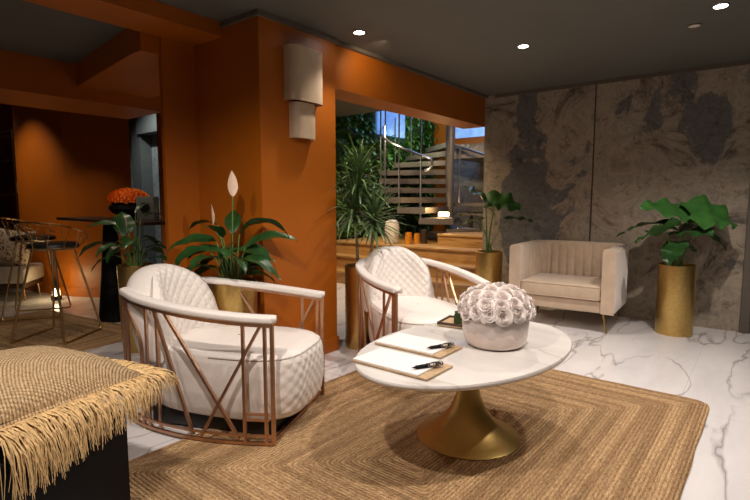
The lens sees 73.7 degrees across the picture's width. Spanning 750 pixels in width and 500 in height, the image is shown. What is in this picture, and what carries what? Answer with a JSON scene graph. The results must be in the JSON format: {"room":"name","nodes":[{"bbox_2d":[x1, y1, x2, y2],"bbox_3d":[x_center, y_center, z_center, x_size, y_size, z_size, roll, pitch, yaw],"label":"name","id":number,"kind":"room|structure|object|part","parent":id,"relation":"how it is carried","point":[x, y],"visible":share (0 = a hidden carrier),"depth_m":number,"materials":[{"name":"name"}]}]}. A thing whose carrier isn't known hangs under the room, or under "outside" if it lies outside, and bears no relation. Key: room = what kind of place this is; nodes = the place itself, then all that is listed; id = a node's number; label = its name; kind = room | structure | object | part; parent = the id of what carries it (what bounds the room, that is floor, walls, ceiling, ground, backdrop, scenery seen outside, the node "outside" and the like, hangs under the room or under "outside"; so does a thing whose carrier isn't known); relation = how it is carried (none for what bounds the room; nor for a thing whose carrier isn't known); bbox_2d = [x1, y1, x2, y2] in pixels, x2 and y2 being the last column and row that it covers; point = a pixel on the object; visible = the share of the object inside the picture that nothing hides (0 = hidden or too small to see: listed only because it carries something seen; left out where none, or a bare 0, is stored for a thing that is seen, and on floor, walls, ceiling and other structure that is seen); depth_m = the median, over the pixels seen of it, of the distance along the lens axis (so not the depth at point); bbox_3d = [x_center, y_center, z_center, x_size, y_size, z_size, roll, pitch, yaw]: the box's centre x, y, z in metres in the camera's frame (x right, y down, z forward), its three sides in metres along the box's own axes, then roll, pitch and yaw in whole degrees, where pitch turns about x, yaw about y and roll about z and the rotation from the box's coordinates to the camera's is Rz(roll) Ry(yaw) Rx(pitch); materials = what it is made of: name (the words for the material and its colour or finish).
{"room":"hotel lobby","nodes":[
{"label":"hotel lobby","id":0,"kind":"room"},
{"bbox_2d":[0,103,133,288],"bbox_3d":[-5.433,-1.079,7.774,5.780,3.100,0.830,4,7,38],"label":"wall","id":1,"kind":"structure","parent":0,"point":[67,164],"depth_m":6.45,"materials":[{"name":"orange paint"}]},
{"bbox_2d":[25,284,99,297],"bbox_3d":[-3.961,0.541,6.599,2.025,0.110,0.158,2,6,19],"label":"baseboard","id":2,"kind":"structure","parent":1,"relation":"attached to","point":[78,292],"depth_m":6.52,"materials":[{"name":"orange paint"}]},
{"bbox_2d":[76,28,159,97],"bbox_3d":[-2.009,-1.591,4.358,1.600,0.200,0.890,4,7,38],"label":"beam","id":3,"kind":"structure","parent":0,"point":[127,63],"depth_m":4.11,"materials":[{"name":"orange paint"}]},
{"bbox_2d":[128,119,161,263],"bbox_3d":[-2.920,-1.156,8.044,5.400,3.200,0.100,4,7,38],"label":"wall","id":4,"kind":"structure","parent":0,"point":[153,137],"depth_m":8.70,"materials":[{"name":"grey stone"}]},
{"bbox_2d":[130,118,156,263],"bbox_3d":[-4.053,-1.225,8.735,0.300,3.200,0.200,4,7,38],"label":"trim","id":5,"kind":"structure","parent":4,"relation":"attached to","point":[140,144],"depth_m":8.65,"materials":[{"name":"grey paint"}]},
{"bbox_2d":[136,114,156,135],"bbox_3d":[-3.031,-2.316,7.785,2.350,0.850,0.250,4,7,38],"label":"trim","id":6,"kind":"structure","parent":4,"relation":"attached to","point":[145,125],"depth_m":8.24,"materials":[{"name":"grey paint"}]},
{"bbox_2d":[157,113,166,263],"bbox_3d":[-1.822,-0.747,6.968,0.100,2.600,2.400,4,7,38],"label":"wall","id":7,"kind":"structure","parent":0,"point":[158,114],"depth_m":6.01,"materials":[{"name":"orange paint"}]},
{"bbox_2d":[158,37,201,275],"bbox_3d":[-1.474,-0.366,3.863,0.040,2.460,0.300,4,7,38],"label":"wall pier","id":8,"kind":"object","parent":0,"point":[176,59],"visible":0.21,"depth_m":3.78,"materials":[{"name":"orange paint"}]},
{"bbox_2d":[194,16,336,339],"bbox_3d":[-0.851,-0.411,4.007,0.760,2.520,0.760,4,7,38],"label":"wall column","id":9,"kind":"structure","parent":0,"point":[242,111],"depth_m":3.69,"materials":[{"name":"orange paint"}]},
{"bbox_2d":[220,8,337,43],"bbox_3d":[-0.851,-1.645,3.883,0.800,0.035,0.800,4,7,38],"label":"trim","id":10,"kind":"structure","parent":9,"relation":"attached to","point":[256,12],"depth_m":3.52,"materials":[{"name":"grey paint"}]},
{"bbox_2d":[283,44,322,140],"bbox_3d":[-0.507,-1.141,3.670,0.105,0.640,0.330,4,7,38],"label":"wall sconce","id":11,"kind":"object","parent":9,"relation":"attached to","point":[303,83],"visible":1,"depth_m":3.61,"materials":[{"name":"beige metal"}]},
{"bbox_3d":[-0.525,-0.949,3.690,0.075,0.255,0.220,4,7,38],"label":"lamp shade","id":12,"kind":"part","parent":11,"relation":"part of","materials":[{"name":"beige fabric"}]},
{"bbox_3d":[-0.507,-1.270,3.657,0.105,0.380,0.330,4,7,38],"label":"lamp shade","id":13,"kind":"part","parent":11,"relation":"part of","materials":[{"name":"beige fabric"}]},
{"bbox_2d":[324,335,338,354],"bbox_3d":[-0.851,0.783,4.126,0.784,0.120,0.784,4,7,38],"label":"baseboard","id":14,"kind":"structure","parent":9,"relation":"attached to","point":[331,344],"depth_m":4.12,"materials":[{"name":"orange paint"}]},
{"bbox_2d":[156,114,431,263],"bbox_3d":[-0.702,-2.113,8.566,0.140,5.000,6.300,4,7,38],"label":"wall","id":15,"kind":"structure","parent":0,"point":[156,114],"depth_m":6.30,"materials":[{"name":"paint"}]},
{"bbox_2d":[335,99,383,116],"bbox_3d":[-0.582,-2.038,6.311,3.400,0.100,2.900,4,7,38],"label":"ceiling","id":16,"kind":"structure","parent":0,"point":[342,108],"depth_m":7.50,"materials":[{"name":"beige paint"}]},
{"bbox_2d":[0,0,749,95],"bbox_3d":[0.068,-1.494,1.774,8.350,0.120,9.100,4,7,38],"label":"ceiling","id":17,"kind":"structure","parent":0,"point":[471,44],"depth_m":3.81,"materials":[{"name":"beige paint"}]},
{"bbox_2d":[0,49,160,118],"bbox_3d":[-4.373,-1.423,3.227,0.800,0.330,5.900,4,7,38],"label":"ceiling beam","id":18,"kind":"structure","parent":17,"relation":"attached to","point":[26,80],"depth_m":4.58,"materials":[{"name":"orange paint"}]},
{"bbox_2d":[23,0,221,45],"bbox_3d":[-2.874,-1.399,1.632,0.360,0.120,5.300,4,7,38],"label":"ceiling beam","id":19,"kind":"structure","parent":17,"relation":"attached to","point":[151,17],"depth_m":3.28,"materials":[{"name":"orange paint"}]},
{"bbox_2d":[352,30,365,34],"bbox_3d":[-0.120,-1.651,3.794,0.106,0.007,0.106,4,7,38],"label":"recessed light","id":20,"kind":"object","parent":17,"relation":"in","point":[356,32],"visible":1,"depth_m":3.79,"materials":[{"name":"metal"}]},
{"bbox_2d":[517,44,529,47],"bbox_3d":[1.227,-1.685,4.136,0.106,0.007,0.106,4,7,38],"label":"recessed light","id":21,"kind":"object","parent":17,"relation":"in","point":[520,45],"visible":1,"depth_m":4.13,"materials":[{"name":"metal"}]},
{"bbox_2d":[686,23,702,28],"bbox_3d":[2.333,-1.637,3.654,0.106,0.007,0.106,4,7,38],"label":"recessed light","id":22,"kind":"object","parent":17,"relation":"in","point":[694,25],"visible":1,"depth_m":3.64,"materials":[{"name":"grey paint"}]},
{"bbox_2d":[711,2,730,8],"bbox_3d":[2.266,-1.599,3.277,0.106,0.007,0.106,4,7,38],"label":"recessed light","id":23,"kind":"object","parent":17,"relation":"in","point":[724,4],"visible":1,"depth_m":3.27,"materials":[{"name":"metal"}]},
{"bbox_2d":[0,283,749,499],"bbox_3d":[-0.603,0.805,5.018,16.000,0.100,15.000,4,7,38],"label":"floor","id":24,"kind":"structure","parent":0,"point":[710,366],"depth_m":3.75,"materials":[{"name":"white stone"}]},
{"bbox_2d":[0,129,19,230],"bbox_3d":[-5.212,-0.582,7.293,0.914,2.207,0.286,4,7,38],"label":"wall shelf","id":25,"kind":"object","parent":24,"relation":"on","point":[13,161],"visible":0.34,"depth_m":6.90,"materials":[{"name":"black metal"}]},
{"bbox_2d":[0,263,43,300],"bbox_3d":[-5.004,0.261,6.289,1.300,0.731,0.580,-1,6,-13],"label":"sofa","id":26,"kind":"object","parent":24,"relation":"on","point":[36,270],"visible":0.62,"depth_m":6.18,"materials":[{"name":"beige fabric"}]},
{"bbox_2d":[0,228,35,265],"bbox_3d":[-4.605,-0.024,6.317,0.558,0.550,0.222,-1,6,-8],"label":"cushion","id":27,"kind":"object","parent":26,"relation":"on","point":[6,246],"visible":0.55,"depth_m":6.25,"materials":[{"name":"fabric"}]},
{"bbox_3d":[-5.004,0.435,6.306,1.260,0.060,0.540,-1,6,-13],"label":"frame","id":28,"kind":"part","parent":26,"relation":"part of","materials":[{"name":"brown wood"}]},
{"bbox_3d":[-5.004,0.305,6.293,1.300,0.200,0.580,-1,6,-13],"label":"seat","id":29,"kind":"part","parent":26,"relation":"part of","materials":[{"name":"beige fabric"}]},
{"bbox_2d":[51,288,61,300],"bbox_3d":[-4.010,0.554,6.291,0.120,0.145,0.120,4,7,38],"label":"uplight","id":30,"kind":"object","parent":24,"relation":"on","point":[56,297],"visible":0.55,"depth_m":6.25,"materials":[{"name":"white"}]},
{"bbox_2d":[0,310,121,350],"bbox_3d":[-3.194,0.780,4.703,1.908,0.009,1.205,3,7,30],"label":"jute rug","id":31,"kind":"object","parent":24,"relation":"on","point":[75,326],"visible":0.64,"depth_m":4.70,"materials":[{"name":"brown wicker"}]},
{"bbox_2d":[0,218,71,321],"bbox_3d":[-3.647,0.176,5.367,0.549,1.054,0.553,-2,6,-22],"label":"bar stool","id":32,"kind":"object","parent":31,"relation":"on","point":[14,238],"visible":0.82,"depth_m":5.27,"materials":[{"name":"gold metal"}]},
{"bbox_3d":[-3.582,0.318,5.223,0.546,0.800,0.159,-2,6,-22],"label":"leg frame","id":33,"kind":"part","parent":32,"relation":"part of","materials":[{"name":"gold metal"}]},
{"bbox_3d":[-3.646,-0.126,5.337,0.410,0.066,0.410,-2,6,-22],"label":"seat","id":34,"kind":"part","parent":32,"relation":"part of","materials":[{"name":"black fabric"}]},
{"bbox_3d":[-3.709,0.287,5.537,0.546,0.800,0.159,-2,6,-22],"label":"leg frame","id":35,"kind":"part","parent":32,"relation":"part of","materials":[{"name":"gold metal"}]},
{"bbox_2d":[10,222,101,343],"bbox_3d":[-2.885,0.262,4.509,0.553,1.054,0.549,0,6,3],"label":"bar stool","id":36,"kind":"object","parent":31,"relation":"on","point":[52,246],"visible":1,"depth_m":4.35,"materials":[{"name":"gold metal"}]},
{"bbox_3d":[-3.054,0.388,4.532,0.159,0.800,0.546,0,6,3],"label":"leg frame","id":37,"kind":"part","parent":36,"relation":"part of","materials":[{"name":"gold metal"}]},
{"bbox_3d":[-2.885,-0.040,4.480,0.410,0.066,0.410,0,6,3],"label":"seat","id":38,"kind":"part","parent":36,"relation":"part of","materials":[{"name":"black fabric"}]},
{"bbox_3d":[-2.715,0.389,4.514,0.159,0.800,0.546,0,6,3],"label":"leg frame","id":39,"kind":"part","parent":36,"relation":"part of","materials":[{"name":"gold metal"}]},
{"bbox_2d":[0,404,130,499],"bbox_3d":[-1.275,0.850,1.800,0.500,0.450,0.500,3,6,25],"label":"stool","id":40,"kind":"object","parent":24,"relation":"on","point":[103,474],"visible":0.55,"depth_m":1.77,"materials":[{"name":"black paint"}]},
{"bbox_2d":[0,346,182,499],"bbox_3d":[-1.337,0.568,1.923,0.908,0.346,0.858,3,6,25],"label":"throw blanket","id":41,"kind":"object","parent":40,"relation":"on","point":[38,383],"visible":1,"depth_m":1.76,"materials":[{"name":"beige fabric"}]},
{"bbox_2d":[56,216,164,322],"bbox_3d":[-2.635,0.212,5.120,2.000,1.060,0.420,5,7,40],"label":"bar table","id":42,"kind":"object","parent":24,"relation":"on","point":[109,308],"visible":0.51,"depth_m":5.11,"materials":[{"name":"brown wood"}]},
{"bbox_2d":[105,188,148,218],"bbox_3d":[-2.434,-0.463,4.949,0.415,0.314,0.413,4,7,38],"label":"urn","id":43,"kind":"object","parent":42,"relation":"on","point":[123,200],"visible":0.8,"depth_m":4.81,"materials":[{"name":"black paint"}]},
{"bbox_2d":[136,197,159,219],"bbox_3d":[-2.151,-0.394,4.729,0.170,0.220,0.134,0,6,0],"label":"speaker","id":44,"kind":"object","parent":42,"relation":"on","point":[154,206],"visible":0.85,"depth_m":4.68},
{"bbox_2d":[79,203,166,352],"bbox_3d":[-2.027,0.226,4.154,0.582,1.223,0.602,5,7,40],"label":"peace lily","id":45,"kind":"object","parent":24,"relation":"on","point":[123,224],"visible":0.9,"depth_m":4.11,"materials":[{"name":"green plant"}]},
{"bbox_3d":[-2.012,-0.021,4.124,0.063,0.322,0.008,-2,6,-22],"label":"flower stem","id":46,"kind":"part","parent":45,"relation":"part of","materials":[{"name":"green plant"}]},
{"bbox_2d":[117,262,153,352],"bbox_3d":[-1.987,0.476,4.184,0.280,0.720,0.280,0,6,0],"label":"pot","id":47,"kind":"object","parent":45,"relation":"on","point":[125,270],"depth_m":4.07,"materials":[{"name":"gold metal"}]},
{"bbox_2d":[168,171,296,313],"bbox_3d":[-1.006,0.194,3.368,0.812,1.444,0.552,2,6,20],"label":"peace lily","id":48,"kind":"object","parent":24,"relation":"on","point":[227,297],"visible":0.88,"depth_m":3.36,"materials":[{"name":"green plant"}]},
{"bbox_3d":[-1.031,0.032,3.391,0.129,0.403,0.008,-3,6,-24],"label":"flower stem","id":49,"kind":"part","parent":48,"relation":"part of","materials":[{"name":"green plant"}]},
{"bbox_3d":[-0.961,-0.062,3.381,0.009,0.591,0.066,-3,7,-31],"label":"flower stem","id":50,"kind":"part","parent":48,"relation":"part of","materials":[{"name":"green plant"}]},
{"bbox_2d":[209,277,257,313],"bbox_3d":[-0.976,0.558,3.469,0.330,0.700,0.330,0,6,0],"label":"pot","id":51,"kind":"object","parent":48,"relation":"on","point":[227,297],"depth_m":3.30,"materials":[{"name":"gold metal"}]},
{"bbox_2d":[326,130,410,349],"bbox_3d":[-0.086,-0.080,4.261,0.814,1.811,0.778,-2,6,-20],"label":"dracaena","id":52,"kind":"object","parent":24,"relation":"on","point":[354,189],"visible":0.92,"depth_m":4.15,"materials":[{"name":"green plant"}]},
{"bbox_2d":[345,263,369,349],"bbox_3d":[-0.105,0.476,4.287,0.300,0.700,0.300,0,6,0],"label":"pot","id":53,"kind":"object","parent":52,"relation":"on","point":[351,275],"depth_m":4.17,"materials":[{"name":"gold metal"}]},
{"bbox_3d":[-0.157,-0.358,4.196,0.730,0.749,0.728,0,6,0],"label":"crown","id":54,"kind":"part","parent":52,"relation":"part of","materials":[{"name":"green plant"}]},
{"bbox_3d":[-0.137,-0.627,4.227,0.653,0.715,0.743,0,6,0],"label":"crown","id":55,"kind":"part","parent":52,"relation":"part of","materials":[{"name":"green plant"}]},
{"bbox_3d":[0.007,-0.287,4.191,0.635,0.649,0.629,-3,7,-29],"label":"crown","id":56,"kind":"part","parent":52,"relation":"part of","materials":[{"name":"green plant"}]},
{"bbox_2d":[336,231,481,298],"bbox_3d":[1.318,0.019,8.602,3.140,0.750,4.050,4,7,38],"label":"wooden steps","id":57,"kind":"structure","parent":24,"relation":"on","point":[457,249],"depth_m":7.24,"materials":[{"name":"brown wood"}]},
{"bbox_2d":[335,112,437,237],"bbox_3d":[0.034,-1.500,9.222,0.280,2.561,4.361,4,7,38],"label":"wall","id":58,"kind":"structure","parent":57,"relation":"on","point":[359,126],"depth_m":9.41,"materials":[{"name":"green plant"}]},
{"bbox_2d":[376,111,404,138],"bbox_3d":[0.305,-2.496,9.586,0.040,0.620,0.900,4,7,38],"label":"window","id":59,"kind":"structure","parent":58,"relation":"in","point":[390,116],"depth_m":9.56,"materials":[{"name":"blue glass"}]},
{"bbox_2d":[385,220,398,243],"bbox_3d":[0.266,-0.286,7.823,0.230,0.370,0.230,4,7,38],"label":"floor vase","id":60,"kind":"object","parent":57,"relation":"on","point":[396,225],"visible":0.73,"depth_m":7.74,"materials":[{"name":"white ceramic"}]},
{"bbox_2d":[405,235,411,243],"bbox_3d":[0.517,-0.161,7.766,0.100,0.132,0.100,4,7,38],"label":"candle jar","id":61,"kind":"object","parent":57,"relation":"on","point":[407,237],"visible":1,"depth_m":7.72,"materials":[{"name":"orange glass"}]},
{"bbox_2d":[414,233,419,242],"bbox_3d":[0.664,-0.184,7.903,0.100,0.152,0.100,4,7,38],"label":"candle jar","id":62,"kind":"object","parent":57,"relation":"on","point":[416,235],"visible":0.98,"depth_m":7.86,"materials":[{"name":"orange glass"}]},
{"bbox_2d":[420,229,427,243],"bbox_3d":[0.766,-0.210,7.820,0.110,0.220,0.110,4,7,38],"label":"wooden canister","id":63,"kind":"object","parent":57,"relation":"on","point":[423,233],"visible":1,"depth_m":7.78,"materials":[{"name":"brown wood"}]},
{"bbox_2d":[379,111,480,232],"bbox_3d":[0.857,-1.579,8.884,1.579,2.730,2.527,0,6,0],"label":"spiral staircase","id":64,"kind":"structure","parent":57,"relation":"on","point":[446,149],"depth_m":8.81,"materials":[{"name":"grey paint"}]},
{"bbox_3d":[0.371,-1.774,8.467,0.423,0.968,1.811,-2,6,-23],"label":"handrail","id":65,"kind":"part","parent":64,"relation":"part of","materials":[{"name":"metal"}]},
{"bbox_2d":[438,212,448,217],"bbox_3d":[1.114,-0.571,8.108,0.170,0.090,0.080,0,6,0],"label":"lamp","id":66,"kind":"object","parent":64,"relation":"on","point":[441,214],"visible":1,"depth_m":8.07,"materials":[{"name":"grey paint"}]},
{"bbox_3d":[1.114,-0.581,8.107,0.170,0.070,0.080,0,6,0],"label":"lamp shade","id":67,"kind":"part","parent":66,"relation":"part of","materials":[{"name":"white"}]},
{"bbox_2d":[453,144,483,227],"bbox_3d":[2.086,-1.073,8.968,1.382,1.708,0.700,4,7,38],"label":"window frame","id":68,"kind":"structure","parent":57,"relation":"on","point":[457,145],"depth_m":9.04,"materials":[{"name":"grey paint"}]},
{"bbox_3d":[1.837,-1.718,8.843,0.040,0.398,1.082,-5,8,-41],"label":"handrail","id":69,"kind":"part","parent":68,"relation":"part of","materials":[{"name":"metal"}]},
{"bbox_2d":[129,369,708,499],"bbox_3d":[0.395,0.984,2.671,2.109,0.009,2.772,5,7,39],"label":"jute rug","id":70,"kind":"object","parent":24,"relation":"on","point":[582,437],"visible":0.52,"depth_m":2.46,"materials":[{"name":"beige wicker"}]},
{"bbox_2d":[119,264,324,445],"bbox_3d":[-0.886,0.523,2.944,1.139,0.855,0.845,2,6,15],"label":"armchair","id":71,"kind":"object","parent":70,"relation":"on","point":[236,372],"visible":0.97,"depth_m":2.67,"materials":[{"name":"white fabric"}]},
{"bbox_3d":[-1.245,0.336,3.022,0.395,0.500,0.635,2,6,15],"label":"backrest","id":72,"kind":"part","parent":71,"relation":"part of","materials":[{"name":"white fabric"}]},
{"bbox_3d":[-0.983,0.619,2.627,0.995,0.714,0.117,2,6,21],"label":"frame","id":73,"kind":"part","parent":71,"relation":"part of","materials":[{"name":"gold metal"}]},
{"bbox_3d":[-0.789,0.676,2.933,0.939,0.371,0.650,2,6,15],"label":"seat","id":74,"kind":"part","parent":71,"relation":"part of","materials":[{"name":"white fabric"}]},
{"bbox_3d":[-0.807,0.554,3.279,0.995,0.714,0.117,1,6,8],"label":"frame","id":75,"kind":"part","parent":71,"relation":"part of","materials":[{"name":"gold metal"}]},
{"bbox_2d":[355,246,488,351],"bbox_3d":[0.289,0.431,3.862,0.845,0.855,1.139,-2,6,-21],"label":"armchair","id":76,"kind":"object","parent":70,"relation":"on","point":[396,291],"visible":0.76,"depth_m":3.94,"materials":[{"name":"white fabric"}]},
{"bbox_3d":[-0.031,0.506,3.757,0.117,0.714,0.995,-1,6,-14],"label":"frame","id":77,"kind":"part","parent":76,"relation":"part of","materials":[{"name":"gold metal"}]},
{"bbox_3d":[0.155,0.220,4.191,0.635,0.500,0.395,-2,6,-21],"label":"backrest","id":78,"kind":"part","parent":76,"relation":"part of","materials":[{"name":"white fabric"}]},
{"bbox_3d":[0.325,0.591,3.784,0.650,0.371,0.939,-2,6,-21],"label":"seat","id":79,"kind":"part","parent":76,"relation":"part of","materials":[{"name":"white fabric"}]},
{"bbox_3d":[0.602,0.482,3.999,0.117,0.714,0.995,-3,6,-27],"label":"frame","id":80,"kind":"part","parent":76,"relation":"part of","materials":[{"name":"gold metal"}]},
{"bbox_2d":[354,321,571,460],"bbox_3d":[0.492,0.738,2.633,1.400,0.487,0.900,-6,8,-44],"label":"coffee table","id":81,"kind":"object","parent":70,"relation":"on","point":[466,430],"visible":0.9,"depth_m":2.47,"materials":[{"name":"beige stone"}]},
{"bbox_2d":[352,348,452,380],"bbox_3d":[0.122,0.516,2.290,0.410,0.016,0.220,4,7,38],"label":"notepad","id":82,"kind":"object","parent":81,"relation":"on","point":[381,358],"visible":1,"depth_m":2.27,"materials":[{"name":"white paper"}]},
{"bbox_2d":[412,360,442,368],"bbox_3d":[0.228,0.506,2.196,0.155,0.024,0.024,-3,6,-24],"label":"pen","id":83,"kind":"object","parent":82,"relation":"on","point":[434,363],"visible":1,"depth_m":2.19,"materials":[{"name":"black paint"}]},
{"bbox_2d":[374,333,462,358],"bbox_3d":[0.222,0.487,2.578,0.400,0.016,0.220,4,7,38],"label":"notepad","id":84,"kind":"object","parent":81,"relation":"on","point":[406,342],"visible":1,"depth_m":2.55,"materials":[{"name":"white paper"}]},
{"bbox_2d":[427,342,453,348],"bbox_3d":[0.324,0.477,2.487,0.155,0.024,0.024,-3,6,-24],"label":"pen","id":85,"kind":"object","parent":84,"relation":"on","point":[447,344],"visible":1,"depth_m":2.48,"materials":[{"name":"black paint"}]},
{"bbox_2d":[437,315,461,328],"bbox_3d":[0.534,0.439,3.017,0.260,0.024,0.200,3,7,30],"label":"wooden tray","id":86,"kind":"object","parent":81,"relation":"on","point":[448,321],"visible":0.49,"depth_m":2.99,"materials":[{"name":"brown wood"}]},
{"bbox_2d":[454,311,461,323],"bbox_3d":[0.507,0.405,3.003,0.068,0.070,0.068,4,7,38],"label":"glass jar","id":87,"kind":"object","parent":86,"relation":"on","point":[457,317],"visible":0.48,"depth_m":2.98,"materials":[{"name":"green glass"}]},
{"bbox_2d":[457,282,535,350],"bbox_3d":[0.626,0.329,2.607,0.403,0.324,0.410,-2,6,-22],"label":"flower arrangement","id":88,"kind":"object","parent":81,"relation":"on","point":[495,316],"visible":1,"depth_m":2.47,"materials":[{"name":"plant"}]},
{"bbox_2d":[462,319,528,350],"bbox_3d":[0.628,0.416,2.616,0.342,0.150,0.342,-2,6,-22],"label":"bowl","id":89,"kind":"object","parent":88,"relation":"on","point":[494,335],"depth_m":2.47,"materials":[{"name":"ceramic"}]},
{"bbox_2d":[455,185,532,284],"bbox_3d":[1.402,-0.043,5.869,0.915,1.418,0.366,0,6,0],"label":"potted colocasia","id":90,"kind":"object","parent":24,"relation":"on","point":[488,265],"visible":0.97,"depth_m":5.80,"materials":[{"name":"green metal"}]},
{"bbox_3d":[1.306,-0.265,5.867,0.021,0.621,0.067,5,7,38],"label":"stem","id":91,"kind":"part","parent":90,"relation":"part of","materials":[{"name":"green plant"}]},
{"bbox_2d":[475,250,502,284],"bbox_3d":[1.346,0.337,5.928,0.310,0.650,0.310,0,6,0],"label":"pot","id":92,"kind":"object","parent":90,"relation":"on","point":[488,265],"depth_m":5.78,"materials":[{"name":"gold metal"}]},
{"bbox_3d":[1.368,-0.265,5.864,0.104,0.622,0.021,3,7,30],"label":"stem","id":93,"kind":"part","parent":90,"relation":"part of","materials":[{"name":"green plant"}]},
{"bbox_2d":[509,240,628,333],"bbox_3d":[2.034,0.334,5.210,1.000,0.802,0.867,4,7,35],"label":"velvet armchair","id":94,"kind":"object","parent":24,"relation":"on","point":[586,276],"visible":0.92,"depth_m":5.06,"materials":[{"name":"beige fabric"}]},
{"bbox_2d":[521,273,601,300],"bbox_3d":[1.969,0.367,5.122,0.755,0.145,0.640,4,7,35],"label":"seat cushion","id":95,"kind":"object","parent":94,"relation":"on","point":[561,287],"depth_m":4.92,"materials":[{"name":"beige fabric"}]},
{"bbox_3d":[1.989,0.494,5.163,0.764,0.110,0.660,4,7,35],"label":"seat","id":96,"kind":"part","parent":94,"relation":"part of","materials":[{"name":"beige fabric"}]},
{"bbox_3d":[2.155,0.688,4.700,0.025,0.199,0.066,-1,6,-8],"label":"leg","id":97,"kind":"part","parent":94,"relation":"part of","materials":[{"name":"gold metal"}]},
{"bbox_2d":[616,195,737,336],"bbox_3d":[2.818,0.141,4.618,1.043,1.301,0.524,0,6,0],"label":"potted alocasia","id":98,"kind":"object","parent":24,"relation":"on","point":[676,281],"visible":1,"depth_m":4.56,"materials":[{"name":"gold metal"}]},
{"bbox_2d":[655,262,696,336],"bbox_3d":[2.817,0.458,4.689,0.310,0.655,0.310,0,6,0],"label":"pot","id":99,"kind":"object","parent":98,"relation":"on","point":[676,282],"depth_m":4.57,"materials":[{"name":"gold metal"}]},
{"bbox_3d":[2.831,-0.085,4.621,0.076,0.511,0.020,0,6,0],"label":"stem","id":100,"kind":"part","parent":98,"relation":"part of","materials":[{"name":"green plant"}]},
{"bbox_3d":[2.866,-0.081,4.576,0.168,0.513,0.089,0,6,0],"label":"stem","id":101,"kind":"part","parent":98,"relation":"part of","materials":[{"name":"green plant"}]},
{"bbox_2d":[453,136,484,231],"bbox_3d":[2.631,-2.556,9.985,3.600,5.600,0.100,4,7,38],"label":"wall","id":102,"kind":"structure","parent":0,"point":[471,173],"depth_m":10.56,"materials":[{"name":"stone"}]},
{"bbox_2d":[431,122,445,230],"bbox_3d":[1.467,-1.739,10.854,0.500,3.800,0.060,4,7,38],"label":"trim","id":103,"kind":"structure","parent":102,"relation":"attached to","point":[440,133],"depth_m":10.86,"materials":[{"name":"orange paint"}]},
{"bbox_2d":[455,127,484,138],"bbox_3d":[2.306,-2.571,10.137,1.500,0.500,0.040,4,7,38],"label":"window","id":104,"kind":"structure","parent":102,"relation":"in","point":[471,132],"depth_m":10.39,"materials":[{"name":"blue glass"}]},
{"bbox_2d":[482,64,749,331],"bbox_3d":[2.470,-0.563,5.529,2.670,2.520,0.200,4,7,38],"label":"wall","id":105,"kind":"structure","parent":0,"point":[682,137],"depth_m":5.22,"materials":[{"name":"stone"}]},
{"bbox_2d":[335,45,484,128],"bbox_3d":[0.389,-1.607,5.171,0.300,0.370,2.780,4,7,38],"label":"beam","id":106,"kind":"structure","parent":105,"relation":"attached to","point":[360,79],"depth_m":4.80,"materials":[{"name":"orange paint"}]},
{"bbox_2d":[335,40,487,98],"bbox_3d":[0.515,-1.767,5.056,0.050,0.030,2.780,4,7,38],"label":"trim","id":107,"kind":"structure","parent":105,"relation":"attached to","point":[340,43],"depth_m":4.73,"materials":[{"name":"grey paint"}]},
{"bbox_2d":[589,84,596,241],"bbox_3d":[2.371,-0.538,5.478,0.012,2.480,0.010,4,7,38],"label":"trim","id":108,"kind":"structure","parent":105,"relation":"attached to","point":[596,84],"depth_m":5.43,"materials":[{"name":"grey stone"}]},
{"bbox_2d":[495,59,749,97],"bbox_3d":[2.457,-1.785,5.284,2.540,0.040,0.012,4,7,38],"label":"trim","id":109,"kind":"structure","parent":105,"relation":"attached to","point":[743,62],"depth_m":5.14,"materials":[{"name":"grey paint"}]},
{"bbox_2d":[739,189,749,333],"bbox_3d":[4.674,-0.384,3.740,3.012,2.520,0.140,4,7,38],"label":"trim","id":110,"kind":"structure","parent":105,"relation":"attached to","point":[744,326],"depth_m":4.67,"materials":[{"name":"grey paint"}]},
{"bbox_3d":[2.762,-2.008,7.515,0.200,5.000,3.600,4,7,38],"label":"wall","id":111,"kind":"structure","parent":0,"visible":0},
{"bbox_2d":[454,143,483,162],"bbox_3d":[2.625,-1.828,9.234,2.100,0.260,1.100,4,7,38],"label":"trim","id":112,"kind":"structure","parent":111,"relation":"attached to","point":[466,155],"depth_m":9.27,"materials":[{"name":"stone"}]}
]}

